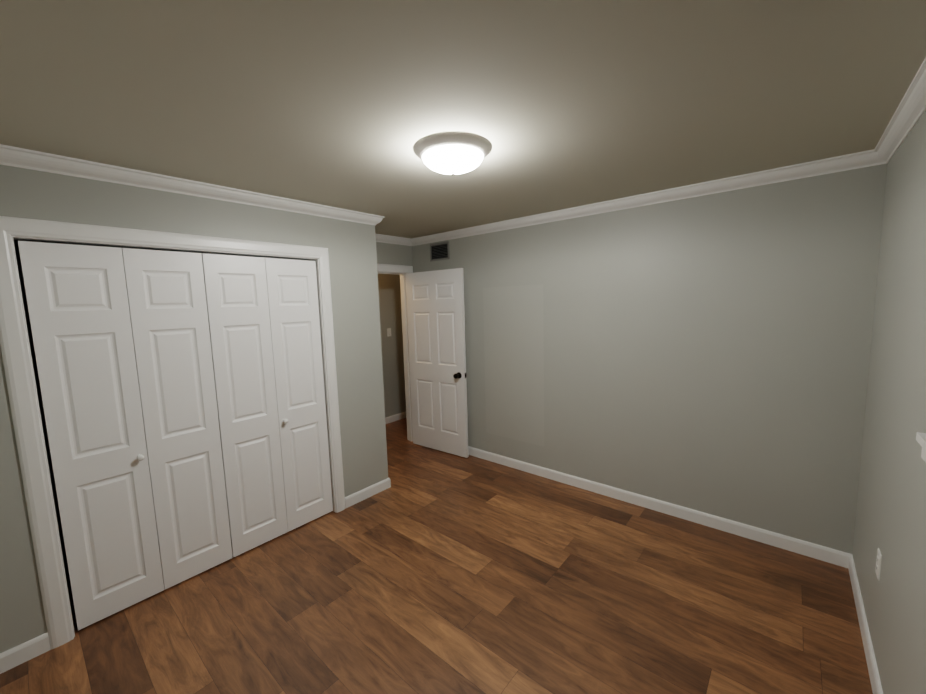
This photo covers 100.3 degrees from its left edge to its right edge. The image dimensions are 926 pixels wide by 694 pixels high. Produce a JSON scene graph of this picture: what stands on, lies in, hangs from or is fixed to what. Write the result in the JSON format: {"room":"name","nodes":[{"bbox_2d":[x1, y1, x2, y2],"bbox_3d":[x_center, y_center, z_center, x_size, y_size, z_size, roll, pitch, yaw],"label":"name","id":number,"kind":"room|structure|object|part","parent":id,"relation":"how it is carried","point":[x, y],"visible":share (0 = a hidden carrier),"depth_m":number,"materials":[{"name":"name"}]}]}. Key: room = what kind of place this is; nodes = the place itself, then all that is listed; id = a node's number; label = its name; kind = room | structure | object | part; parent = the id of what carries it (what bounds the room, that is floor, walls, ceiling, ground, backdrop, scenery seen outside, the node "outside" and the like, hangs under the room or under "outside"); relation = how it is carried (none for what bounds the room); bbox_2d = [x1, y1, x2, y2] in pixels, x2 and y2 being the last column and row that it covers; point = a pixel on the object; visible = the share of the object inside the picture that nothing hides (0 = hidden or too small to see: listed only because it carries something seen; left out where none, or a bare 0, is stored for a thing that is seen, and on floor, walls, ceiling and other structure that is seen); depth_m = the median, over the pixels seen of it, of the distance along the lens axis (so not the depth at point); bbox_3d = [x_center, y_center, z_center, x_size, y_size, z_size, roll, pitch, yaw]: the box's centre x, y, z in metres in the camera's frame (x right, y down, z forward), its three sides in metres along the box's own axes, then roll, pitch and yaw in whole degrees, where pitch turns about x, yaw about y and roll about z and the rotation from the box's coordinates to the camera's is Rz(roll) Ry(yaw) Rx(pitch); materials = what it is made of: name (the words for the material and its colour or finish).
{"room":"empty bedroom","nodes":[
{"label":"empty bedroom","id":0,"kind":"room"},
{"bbox_2d":[0,165,387,652],"bbox_3d":[-1.820,0.208,2.709,0.690,2.440,2.570,4,8,40],"label":"wall","id":1,"kind":"structure","parent":0,"point":[48,196],"depth_m":2.37,"materials":[{"name":"paint"}]},
{"bbox_2d":[0,632,50,673],"bbox_3d":[-2.210,1.503,1.808,0.013,0.092,0.375,4,8,40],"label":"baseboard","id":2,"kind":"structure","parent":1,"relation":"attached to","point":[13,657],"depth_m":1.88,"materials":[{"name":"white paint"}]},
{"bbox_2d":[18,241,163,629],"bbox_3d":[-1.948,0.482,2.074,0.075,2.020,0.372,4,8,40],"label":"closet door","id":3,"kind":"structure","parent":1,"relation":"in","point":[79,311],"depth_m":2.06,"materials":[{"name":"white paint"}]},
{"bbox_3d":[-1.833,0.627,2.194,0.041,0.033,0.033,4,8,40],"label":"knob","id":4,"kind":"part","parent":3,"relation":"part of","materials":[{"name":"white metal"}]},
{"bbox_2d":[0,216,344,648],"bbox_3d":[-1.609,0.415,2.517,0.100,2.059,1.550,4,8,40],"label":"door frame","id":5,"kind":"structure","parent":1,"relation":"attached to","point":[212,252],"depth_m":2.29,"materials":[{"name":"white paint"}]},
{"bbox_2d":[122,248,232,589],"bbox_3d":[-1.721,0.443,2.370,0.034,2.020,0.372,4,8,40],"label":"closet door","id":6,"kind":"structure","parent":1,"relation":"in","point":[166,294],"depth_m":2.35,"materials":[{"name":"white paint"}]},
{"bbox_2d":[0,144,384,225],"bbox_3d":[-1.529,-0.954,2.379,0.060,0.074,2.570,4,8,40],"label":"crown molding","id":7,"kind":"structure","parent":1,"relation":"attached to","point":[9,155],"depth_m":2.17,"materials":[{"name":"white paint"}]},
{"bbox_2d":[201,253,287,556],"bbox_3d":[-1.476,0.403,2.655,0.034,2.020,0.372,4,8,40],"label":"closet door","id":8,"kind":"structure","parent":1,"relation":"in","point":[236,293],"depth_m":2.63,"materials":[{"name":"white paint"}]},
{"bbox_2d":[265,258,332,531],"bbox_3d":[-1.218,0.365,2.925,0.075,2.020,0.372,4,8,40],"label":"closet door","id":9,"kind":"structure","parent":1,"relation":"in","point":[292,290],"depth_m":2.92,"materials":[{"name":"white paint"}]},
{"bbox_2d":[345,477,390,507],"bbox_3d":[-1.085,1.262,3.647,0.703,0.092,0.509,4,8,40],"label":"baseboard","id":10,"kind":"structure","parent":1,"relation":"attached to","point":[365,493],"depth_m":3.39,"materials":[{"name":"white paint"}]},
{"bbox_2d":[14,240,412,577],"bbox_3d":[-1.270,0.049,3.971,0.120,2.440,5.220,4,8,40],"label":"wall","id":11,"kind":"structure","parent":0,"point":[392,254],"depth_m":2.44,"materials":[{"name":"paint"}]},
{"bbox_2d":[375,233,411,245],"bbox_3d":[-0.947,-1.167,4.116,0.060,0.074,0.970,4,8,40],"label":"crown molding","id":12,"kind":"structure","parent":11,"relation":"attached to","point":[382,238],"depth_m":4.31,"materials":[{"name":"white paint"}]},
{"bbox_2d":[377,263,412,441],"bbox_3d":[-0.940,0.149,4.367,0.158,2.135,0.995,4,8,40],"label":"door frame","id":13,"kind":"structure","parent":11,"relation":"attached to","point":[406,354],"depth_m":4.64,"materials":[{"name":"white paint"}]},
{"bbox_3d":[-0.993,0.145,4.412,0.019,2.135,0.995,4,8,40],"label":"hall entry casing trim","id":14,"kind":"part","parent":13,"relation":"part of","materials":[{"name":"white wood"}]},
{"bbox_2d":[406,268,468,457],"bbox_3d":[-0.323,0.180,4.309,0.812,2.030,0.108,3,8,37],"label":"entry door","id":15,"kind":"structure","parent":11,"relation":"in","point":[436,327],"depth_m":4.29,"materials":[{"name":"white paint"}]},
{"bbox_3d":[-0.063,0.306,4.104,0.066,0.066,0.073,3,8,37],"label":"entry door knob","id":16,"kind":"part","parent":15,"relation":"part of","materials":[{"name":"black metal"}]},
{"bbox_2d":[378,274,405,417],"bbox_3d":[-1.932,0.005,4.533,0.100,2.440,5.420,4,8,40],"label":"wall","id":17,"kind":"structure","parent":0,"point":[389,289],"depth_m":5.52,"materials":[{"name":"paint"}]},
{"bbox_2d":[387,328,390,336],"bbox_3d":[-1.039,-0.207,5.473,0.024,0.115,0.070,4,8,40],"label":"switch plate","id":18,"kind":"object","parent":17,"relation":"attached to","point":[388,331],"visible":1,"depth_m":5.47,"materials":[{"name":"white plastic"}]},
{"bbox_2d":[385,412,405,423],"bbox_3d":[-1.856,1.174,4.628,0.013,0.092,5.220,4,8,40],"label":"baseboard","id":19,"kind":"structure","parent":17,"relation":"attached to","point":[393,418],"depth_m":5.63,"materials":[{"name":"white paint"}]},
{"bbox_2d":[0,418,872,693],"bbox_3d":[-0.053,1.390,3.111,4.940,0.100,5.420,4,8,40],"label":"floor","id":20,"kind":"structure","parent":0,"point":[431,571],"depth_m":2.12,"materials":[{"name":"wood"}]},
{"bbox_2d":[0,0,925,238],"bbox_3d":[-0.126,-1.133,2.826,4.940,0.100,5.420,4,8,40],"label":"ceiling","id":21,"kind":"structure","parent":0,"point":[557,104],"depth_m":1.40,"materials":[{"name":"beige paint"}]},
{"bbox_2d":[413,131,491,174],"bbox_3d":[-0.049,-0.918,1.913,0.392,0.127,0.392,4,8,40],"label":"ceiling light","id":22,"kind":"object","parent":21,"relation":"attached to","point":[452,152],"visible":1,"depth_m":1.80,"materials":[{"name":"white glass"}]},
{"bbox_2d":[412,163,887,553],"bbox_3d":[0.970,0.043,3.452,3.960,2.440,0.100,4,8,40],"label":"wall","id":23,"kind":"structure","parent":0,"point":[709,354],"depth_m":2.78,"materials":[{"name":"paint"}]},
{"bbox_2d":[430,241,449,261],"bbox_3d":[-0.260,-1.057,4.284,0.290,0.190,0.009,4,8,40],"label":"air vent","id":24,"kind":"object","parent":23,"relation":"in","point":[439,251],"visible":1,"depth_m":4.28,"materials":[{"name":"black metal"}]},
{"bbox_2d":[412,150,875,245],"bbox_3d":[0.831,-1.127,3.304,3.820,0.074,0.060,4,8,40],"label":"crown molding","id":25,"kind":"structure","parent":23,"relation":"attached to","point":[857,160],"depth_m":2.71,"materials":[{"name":"white paint"}]},
{"bbox_2d":[468,446,843,566],"bbox_3d":[0.914,1.211,3.587,3.820,0.092,0.013,4,8,40],"label":"baseboard","id":26,"kind":"structure","parent":23,"relation":"attached to","point":[809,549],"depth_m":2.94,"materials":[{"name":"white paint"}]},
{"bbox_2d":[852,110,925,693],"bbox_3d":[1.187,0.339,0.776,0.140,2.440,3.720,4,8,40],"label":"wall","id":27,"kind":"structure","parent":0,"point":[890,521],"depth_m":1.58,"materials":[{"name":"paint"}]},
{"bbox_2d":[844,552,882,693],"bbox_3d":[1.189,1.497,0.987,0.013,0.092,3.600,4,8,40],"label":"baseboard","id":28,"kind":"structure","parent":27,"relation":"attached to","point":[875,681],"depth_m":1.86,"materials":[{"name":"white paint"}]},
{"bbox_2d":[875,548,881,579],"bbox_3d":[1.852,0.968,1.724,0.008,0.115,0.070,4,8,40],"label":"electrical outlet plate","id":29,"kind":"object","parent":27,"relation":"attached to","point":[878,563],"visible":1,"depth_m":1.71,"materials":[{"name":"white plastic"}]},
{"bbox_2d":[868,57,925,166],"bbox_3d":[1.083,-0.842,0.716,0.060,0.074,3.540,4,8,40],"label":"crown molding","id":30,"kind":"structure","parent":27,"relation":"attached to","point":[909,112],"depth_m":1.65,"materials":[{"name":"white paint"}]},
{"bbox_2d":[916,432,925,462],"bbox_3d":[1.109,0.383,0.746,0.112,0.076,1.264,4,8,40],"label":"window sill","id":31,"kind":"structure","parent":27,"relation":"attached to","point":[921,439],"depth_m":1.22,"materials":[{"name":"white paint"}]}
]}

